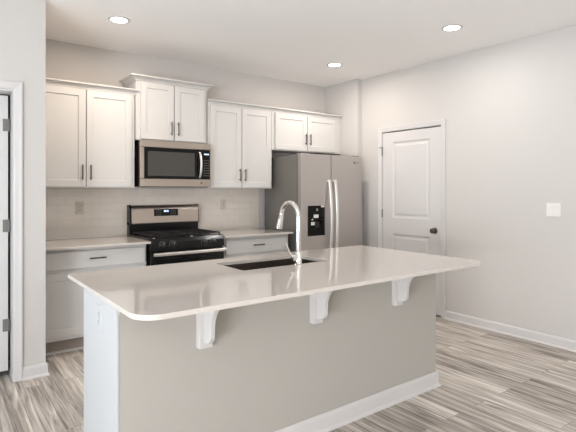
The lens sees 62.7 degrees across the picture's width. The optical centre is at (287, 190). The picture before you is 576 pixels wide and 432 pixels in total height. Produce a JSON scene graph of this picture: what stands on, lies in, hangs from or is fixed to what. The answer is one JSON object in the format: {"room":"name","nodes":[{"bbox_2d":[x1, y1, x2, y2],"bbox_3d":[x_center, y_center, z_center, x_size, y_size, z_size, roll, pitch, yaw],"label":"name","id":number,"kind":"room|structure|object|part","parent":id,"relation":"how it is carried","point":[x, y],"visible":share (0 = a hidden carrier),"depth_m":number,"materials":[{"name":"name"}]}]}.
{"room":"kitchen","nodes":[
{"label":"kitchen","id":0,"kind":"room"},
{"bbox_2d":[4,95,9,360],"bbox_3d":[-2.656,0.151,3.460,1.215,2.400,0.050,0,0,-37],"label":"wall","id":1,"kind":"structure","parent":0,"point":[4,95],"depth_m":3.75,"materials":[{"name":"white paint"}]},
{"bbox_2d":[0,0,45,366],"bbox_3d":[-3.592,-0.022,2.716,3.805,2.746,0.979,0,0,-37],"label":"wall","id":2,"kind":"structure","parent":0,"point":[22,22],"depth_m":3.41,"materials":[{"name":"grey paint"}]},
{"bbox_2d":[0,95,9,371],"bbox_3d":[-2.350,0.309,3.211,0.799,1.993,0.046,0,0,-37],"label":"door","id":3,"kind":"structure","parent":2,"relation":"in","point":[4,121],"depth_m":3.42,"materials":[{"name":"grey paint"}]},
{"bbox_2d":[0,80,22,381],"bbox_3d":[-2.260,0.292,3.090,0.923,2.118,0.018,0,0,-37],"label":"trim","id":4,"kind":"structure","parent":2,"relation":"attached to","point":[17,87],"depth_m":3.35,"materials":[{"name":"grey paint"}]},
{"bbox_2d":[23,362,49,380],"bbox_3d":[-1.942,1.306,3.582,0.174,0.090,0.437,0,0,-37],"label":"baseboard","id":5,"kind":"structure","parent":2,"relation":"attached to","point":[38,370],"depth_m":3.41,"materials":[{"name":"white wood"}]},
{"bbox_2d":[46,39,324,239],"bbox_3d":[-0.741,-0.022,5.550,4.357,2.746,0.159,0,0,-37],"label":"wall","id":6,"kind":"structure","parent":0,"point":[64,60],"depth_m":4.95,"materials":[{"name":"grey paint"}]},
{"bbox_2d":[76,202,83,213],"bbox_3d":[-1.986,0.167,4.513,0.072,0.116,0.009,0,0,-37],"label":"wall outlet","id":7,"kind":"object","parent":6,"relation":"attached to","point":[79,205],"visible":1,"depth_m":4.51,"materials":[{"name":"beige plastic"}]},
{"bbox_2d":[78,204,81,211],"bbox_3d":[-1.985,0.167,4.511,0.033,0.068,0.004,0,0,-37],"label":"receptacle","id":8,"kind":"object","parent":7,"relation":"attached to","point":[79,205],"depth_m":4.51,"materials":[{"name":"beige plastic"}]},
{"bbox_2d":[46,77,140,187],"bbox_3d":[-1.882,-0.494,4.382,0.924,0.942,0.359,0,0,-37],"label":"upper cabinet","id":9,"kind":"object","parent":6,"relation":"attached to","point":[90,126],"visible":0.8,"depth_m":4.26,"materials":[{"name":"grey paint"}]},
{"bbox_3d":[-1.986,-0.471,4.134,0.405,0.872,0.019,0,0,-37],"label":"door","id":10,"kind":"part","parent":9,"relation":"part of","materials":[{"name":"grey paint"}]},
{"bbox_3d":[-1.832,-0.164,4.216,0.012,0.135,0.034,0,0,-37],"label":"handle","id":11,"kind":"part","parent":9,"relation":"part of","materials":[{"name":"silver metal"}]},
{"bbox_3d":[-1.776,-0.164,4.258,0.012,0.135,0.034,0,0,-37],"label":"handle","id":12,"kind":"part","parent":9,"relation":"part of","materials":[{"name":"silver metal"}]},
{"bbox_3d":[-1.885,-0.940,4.386,0.924,0.050,0.348,0,0,-37],"label":"crown moulding","id":13,"kind":"part","parent":9,"relation":"part of","materials":[{"name":"grey paint"}]},
{"bbox_3d":[-1.653,-0.471,4.384,0.407,0.872,0.019,0,0,-37],"label":"door","id":14,"kind":"part","parent":9,"relation":"part of","materials":[{"name":"grey paint"}]},
{"bbox_2d":[119,73,214,143],"bbox_3d":[-1.234,-0.796,4.854,0.872,0.617,0.380,0,0,-37],"label":"upper cabinet","id":15,"kind":"object","parent":6,"relation":"attached to","point":[165,109],"visible":0.94,"depth_m":4.71,"materials":[{"name":"grey paint"}]},
{"bbox_3d":[-1.282,-0.774,4.645,0.331,0.550,0.019,0,0,-37],"label":"door","id":16,"kind":"part","parent":15,"relation":"part of","materials":[{"name":"grey paint"}]},
{"bbox_3d":[-1.233,-1.081,4.854,0.872,0.047,0.379,0,0,-37],"label":"crown moulding","id":17,"kind":"part","parent":15,"relation":"part of","materials":[{"name":"grey paint"}]},
{"bbox_2d":[134,140,210,186],"bbox_3d":[-1.197,-0.258,4.827,0.743,0.450,0.445,0,0,-37],"label":"microwave","id":18,"kind":"object","parent":15,"relation":"attached to","point":[156,163],"visible":1,"depth_m":4.65,"materials":[{"name":"silver metal"}]},
{"bbox_3d":[-1.152,-0.265,4.681,0.640,0.302,0.043,0,0,-37],"label":"door","id":19,"kind":"part","parent":18,"relation":"part of","materials":[{"name":"black glass"}]},
{"bbox_3d":[-1.125,-0.265,4.673,0.603,0.298,0.003,0,0,-37],"label":"door glass","id":20,"kind":"part","parent":18,"relation":"part of","materials":[{"name":"black glass"}]},
{"bbox_3d":[-1.111,-0.450,4.712,0.743,0.066,0.045,0,0,-37],"label":"trim","id":21,"kind":"part","parent":18,"relation":"part of","materials":[{"name":"silver metal"}]},
{"bbox_3d":[-1.111,-0.075,4.712,0.743,0.076,0.045,0,0,-37],"label":"trim","id":22,"kind":"part","parent":18,"relation":"part of","materials":[{"name":"silver metal"}]},
{"bbox_3d":[-0.890,-0.260,4.813,0.022,0.262,0.054,0,0,-37],"label":"handle","id":23,"kind":"part","parent":18,"relation":"part of","materials":[{"name":"silver metal"}]},
{"bbox_3d":[-0.858,-0.265,4.900,0.089,0.302,0.045,0,0,-37],"label":"control panel","id":24,"kind":"part","parent":18,"relation":"part of","materials":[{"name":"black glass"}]},
{"bbox_3d":[-0.818,-0.265,4.930,0.012,0.303,0.044,0,0,-37],"label":"trim","id":25,"kind":"part","parent":18,"relation":"part of","materials":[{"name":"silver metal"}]},
{"bbox_3d":[-1.008,-0.774,4.850,0.329,0.550,0.019,0,0,-37],"label":"door","id":26,"kind":"part","parent":15,"relation":"part of","materials":[{"name":"grey paint"}]},
{"bbox_2d":[220,199,225,209],"bbox_3d":[-0.746,0.161,5.441,0.072,0.116,0.009,0,0,-37],"label":"wall outlet","id":27,"kind":"object","parent":6,"relation":"attached to","point":[222,201],"visible":1,"depth_m":5.44,"materials":[{"name":"beige plastic"}]},
{"bbox_2d":[195,99,273,188],"bbox_3d":[-0.596,-0.494,5.345,0.825,0.942,0.359,0,0,-37],"label":"upper cabinet","id":28,"kind":"object","parent":6,"relation":"attached to","point":[239,135],"visible":0.95,"depth_m":5.21,"materials":[{"name":"grey paint"}]},
{"bbox_3d":[-0.670,-0.471,5.119,0.380,0.872,0.019,0,0,-37],"label":"door","id":29,"kind":"part","parent":28,"relation":"part of","materials":[{"name":"grey paint"}]},
{"bbox_3d":[-0.507,-0.940,5.227,0.825,0.050,0.044,0,0,-37],"label":"crown moulding","id":30,"kind":"part","parent":28,"relation":"part of","materials":[{"name":"grey paint"}]},
{"bbox_3d":[-0.356,-0.471,5.355,0.387,0.872,0.019,0,0,-37],"label":"door","id":31,"kind":"part","parent":28,"relation":"part of","materials":[{"name":"grey paint"}]},
{"bbox_2d":[258,189,258,227],"bbox_3d":[-0.358,0.221,5.741,0.008,0.488,0.011,0,0,-37],"label":"trim","id":32,"kind":"structure","parent":6,"relation":"attached to","point":[258,189],"depth_m":5.74,"materials":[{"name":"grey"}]},
{"bbox_2d":[272,107,342,154],"bbox_3d":[0.171,-0.718,5.919,1.085,0.494,0.359,0,0,-37],"label":"upper cabinet","id":33,"kind":"object","parent":6,"relation":"attached to","point":[293,131],"visible":0.93,"depth_m":5.77,"materials":[{"name":"white wood"}]},
{"bbox_3d":[0.040,-0.695,5.651,0.473,0.424,0.019,0,0,-37],"label":"door","id":34,"kind":"part","parent":33,"relation":"part of","materials":[{"name":"grey paint"}]},
{"bbox_3d":[0.259,-0.940,5.801,1.085,0.050,0.044,0,0,-37],"label":"crown moulding","id":35,"kind":"part","parent":33,"relation":"part of","materials":[{"name":"grey paint"}]},
{"bbox_3d":[0.425,-0.695,5.940,0.473,0.424,0.019,0,0,-37],"label":"door","id":36,"kind":"part","parent":33,"relation":"part of","materials":[{"name":"grey paint"}]},
{"bbox_2d":[0,315,575,431],"bbox_3d":[0.311,1.401,1.055,8.062,0.100,8.616,0,0,-37],"label":"floor","id":37,"kind":"structure","parent":0,"point":[490,381],"depth_m":3.15,"materials":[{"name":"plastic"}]},
{"bbox_2d":[46,244,145,355],"bbox_3d":[-1.801,0.913,4.254,0.877,0.875,0.641,0,0,-37],"label":"base cabinet","id":38,"kind":"object","parent":37,"relation":"on","point":[64,297],"visible":0.39,"depth_m":3.92,"materials":[{"name":"grey paint"}]},
{"bbox_3d":[-1.682,1.342,4.095,0.877,0.018,0.014,0,0,-37],"label":"shoe moulding","id":39,"kind":"part","parent":38,"relation":"part of","materials":[{"name":"grey paint"}]},
{"bbox_3d":[-1.806,0.939,3.904,0.388,0.520,0.019,0,0,-37],"label":"door","id":40,"kind":"part","parent":38,"relation":"part of","materials":[{"name":"grey paint"}]},
{"bbox_3d":[-1.629,0.580,4.036,0.830,0.142,0.019,0,0,-37],"label":"drawer","id":41,"kind":"part","parent":38,"relation":"part of","materials":[{"name":"grey paint"}]},
{"bbox_2d":[46,236,150,250],"bbox_3d":[-1.789,0.465,4.230,0.893,0.020,0.696,0,0,-37],"label":"countertop","id":42,"kind":"structure","parent":38,"relation":"on","point":[76,243],"depth_m":4.14,"materials":[{"name":"stone"}]},
{"bbox_3d":[-1.471,0.939,4.155,0.434,0.520,0.019,0,0,-37],"label":"door","id":43,"kind":"part","parent":38,"relation":"part of","materials":[{"name":"grey paint"}]},
{"bbox_2d":[127,204,226,265],"bbox_3d":[-1.114,0.748,4.718,0.759,1.205,0.719,0,0,-37],"label":"gas range","id":44,"kind":"object","parent":37,"relation":"on","point":[174,234],"visible":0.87,"depth_m":4.67,"materials":[{"name":"black metal"}]},
{"bbox_2d":[129,233,222,240],"bbox_3d":[-1.120,0.452,4.727,0.759,0.030,0.571,0,0,-37],"label":"cooktop","id":45,"kind":"object","parent":44,"relation":"in","point":[144,236],"depth_m":4.52,"materials":[{"name":"black metal"}]},
{"bbox_2d":[146,244,219,265],"bbox_3d":[-1.133,0.908,4.746,0.753,0.885,0.576,0,0,-37],"label":"oven","id":46,"kind":"object","parent":44,"relation":"in","point":[148,252],"depth_m":4.32,"materials":[{"name":"black metal"}]},
{"bbox_3d":[-0.950,0.495,4.502,0.753,0.112,0.054,0,0,-37],"label":"control panel","id":47,"kind":"part","parent":44,"relation":"part of","materials":[{"name":"black metal"}]},
{"bbox_3d":[-0.947,0.827,4.497,0.745,0.537,0.042,0,0,-37],"label":"oven door","id":48,"kind":"part","parent":44,"relation":"part of","materials":[{"name":"black ceramic"}]},
{"bbox_3d":[-0.914,0.579,4.458,0.735,0.030,0.062,0,0,-37],"label":"handle","id":49,"kind":"part","parent":44,"relation":"part of","materials":[{"name":"silver metal"}]},
{"bbox_2d":[223,234,287,257],"bbox_3d":[-0.491,0.913,5.234,0.832,0.875,0.641,0,0,-37],"label":"base cabinet","id":50,"kind":"object","parent":37,"relation":"on","point":[267,244],"visible":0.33,"depth_m":4.99,"materials":[{"name":"grey paint"}]},
{"bbox_2d":[215,228,292,237],"bbox_3d":[-0.479,0.465,5.228,0.849,0.020,0.664,0,0,-37],"label":"countertop","id":51,"kind":"structure","parent":50,"relation":"on","point":[234,233],"depth_m":5.12,"materials":[{"name":"stone"}]},
{"bbox_2d":[84,273,440,431],"bbox_3d":[0.019,0.913,2.825,2.203,0.876,0.908,0,0,-37],"label":"kitchen island","id":52,"kind":"object","parent":37,"relation":"on","point":[327,361],"visible":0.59,"depth_m":2.42,"materials":[{"name":"quartz countertop"},{"name":"painted base"}]},
{"bbox_2d":[97,304,101,331],"bbox_3d":[-0.866,0.585,2.169,0.009,0.116,0.072,0,0,-37],"label":"wall outlet","id":53,"kind":"object","parent":52,"relation":"attached to","point":[99,308],"visible":1,"depth_m":2.15,"materials":[{"name":"grey paint"}]},
{"bbox_2d":[97,310,99,325],"bbox_3d":[-0.868,0.585,2.167,0.004,0.068,0.033,0,0,-37],"label":"receptacle","id":54,"kind":"object","parent":53,"relation":"attached to","point":[98,311],"depth_m":2.16,"materials":[{"name":"grey paint"}]},
{"bbox_3d":[-0.873,0.913,2.190,0.010,0.876,0.538,0,0,-37],"label":"panel","id":55,"kind":"part","parent":52,"relation":"part of","materials":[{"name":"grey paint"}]},
{"bbox_2d":[68,245,480,320],"bbox_3d":[0.033,0.465,2.809,2.255,0.020,1.122,0,0,-37],"label":"island countertop","id":56,"kind":"structure","parent":52,"relation":"on","point":[164,291],"depth_m":2.47,"materials":[{"name":"stone"}]},
{"bbox_2d":[224,258,316,269],"bbox_3d":[-0.097,0.572,3.013,0.671,0.193,0.364,0,0,-37],"label":"sink","id":57,"kind":"object","parent":56,"relation":"in","point":[282,262],"visible":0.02,"depth_m":3.19,"materials":[{"name":"grey metal"}]},
{"bbox_2d":[276,200,302,265],"bbox_3d":[-0.022,0.258,2.931,0.119,0.393,0.248,0,0,-37],"label":"kitchen faucet","id":58,"kind":"object","parent":56,"relation":"on","point":[297,257],"visible":1,"depth_m":2.86,"materials":[{"name":"silver metal"}]},
{"bbox_3d":[0.011,0.223,2.942,0.029,0.323,0.201,0,0,-37],"label":"spout","id":59,"kind":"part","parent":58,"relation":"part of","materials":[{"name":"silver metal"}]},
{"bbox_3d":[0.020,0.370,2.841,0.077,0.105,0.032,0,0,-37],"label":"handle","id":60,"kind":"part","parent":58,"relation":"part of","materials":[{"name":"silver metal"}]},
{"bbox_3d":[0.087,1.301,2.746,2.190,0.099,0.325,0,0,-37],"label":"baseboard","id":61,"kind":"part","parent":52,"relation":"part of","materials":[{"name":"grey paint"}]},
{"bbox_2d":[265,153,360,251],"bbox_3d":[0.322,0.458,5.703,0.925,1.746,0.798,0,0,-37],"label":"refrigerator","id":62,"kind":"object","parent":37,"relation":"on","point":[326,189],"visible":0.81,"depth_m":5.39,"materials":[{"name":"grey metal"}]},
{"bbox_3d":[0.300,0.419,5.319,0.430,1.653,0.066,0,0,-37],"label":"door","id":63,"kind":"part","parent":62,"relation":"part of","materials":[{"name":"silver metal"}]},
{"bbox_3d":[0.481,0.338,5.369,0.036,0.925,0.073,0,0,-37],"label":"handle","id":64,"kind":"part","parent":62,"relation":"part of","materials":[{"name":"silver metal"}]},
{"bbox_3d":[0.551,0.338,5.421,0.036,0.925,0.073,0,0,-37],"label":"handle","id":65,"kind":"part","parent":62,"relation":"part of","materials":[{"name":"silver metal"}]},
{"bbox_3d":[0.674,0.419,5.599,0.484,1.653,0.066,0,0,-37],"label":"door","id":66,"kind":"part","parent":62,"relation":"part of","materials":[{"name":"silver metal"}]},
{"bbox_2d":[46,0,575,86],"bbox_3d":[0.311,-1.445,1.055,8.062,0.100,8.616,0,0,-37],"label":"ceiling","id":67,"kind":"structure","parent":0,"point":[288,40],"depth_m":4.12,"materials":[{"name":"white paint"}]},
{"bbox_2d":[108,16,129,23],"bbox_3d":[-1.378,-1.391,3.858,0.172,0.009,0.172,0,0,-37],"label":"recessed light","id":68,"kind":"object","parent":67,"relation":"in","point":[116,19],"visible":1,"depth_m":3.84,"materials":[{"name":"grey paint"}]},
{"bbox_2d":[327,62,341,66],"bbox_3d":[0.515,-1.391,5.235,0.172,0.009,0.172,0,0,-37],"label":"recessed light","id":69,"kind":"object","parent":67,"relation":"in","point":[334,64],"visible":1,"depth_m":5.21,"materials":[{"name":"white plastic"}]},
{"bbox_2d":[441,24,462,30],"bbox_3d":[1.404,-1.391,4.047,0.172,0.009,0.172,0,0,-37],"label":"recessed light","id":70,"kind":"object","parent":67,"relation":"in","point":[452,27],"visible":1,"depth_m":4.03,"materials":[{"name":"grey paint"}]},
{"bbox_2d":[325,24,575,340],"bbox_3d":[3.130,-0.022,3.072,0.231,2.746,8.466,0,0,-37],"label":"wall","id":71,"kind":"structure","parent":0,"point":[508,109],"depth_m":4.52,"materials":[{"name":"grey paint"}]},
{"bbox_2d":[379,126,440,315],"bbox_3d":[1.356,0.325,5.359,0.103,2.015,0.853,0,0,-37],"label":"door","id":72,"kind":"structure","parent":71,"relation":"in","point":[411,211],"depth_m":5.32,"materials":[{"name":"white wood"}]},
{"bbox_3d":[1.555,0.432,5.064,0.068,0.064,0.064,0,0,-37],"label":"knob","id":73,"kind":"part","parent":72,"relation":"part of","materials":[{"name":"black metal"}]},
{"bbox_2d":[378,119,445,318],"bbox_3d":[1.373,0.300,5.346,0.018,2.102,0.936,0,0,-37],"label":"trim","id":74,"kind":"structure","parent":71,"relation":"attached to","point":[442,122],"depth_m":5.00,"materials":[{"name":"grey paint"}]},
{"bbox_2d":[444,310,575,351],"bbox_3d":[3.595,1.306,2.372,0.024,0.090,6.488,0,0,-37],"label":"baseboard","id":75,"kind":"structure","parent":71,"relation":"attached to","point":[555,341],"depth_m":4.38,"materials":[{"name":"white wood"}]},
{"bbox_2d":[546,203,560,216],"bbox_3d":[2.304,0.167,4.106,0.014,0.118,0.118,0,0,-37],"label":"light switch","id":76,"kind":"object","parent":71,"relation":"attached to","point":[552,209],"visible":1,"depth_m":4.11,"materials":[{"name":"white plastic"}]}
]}

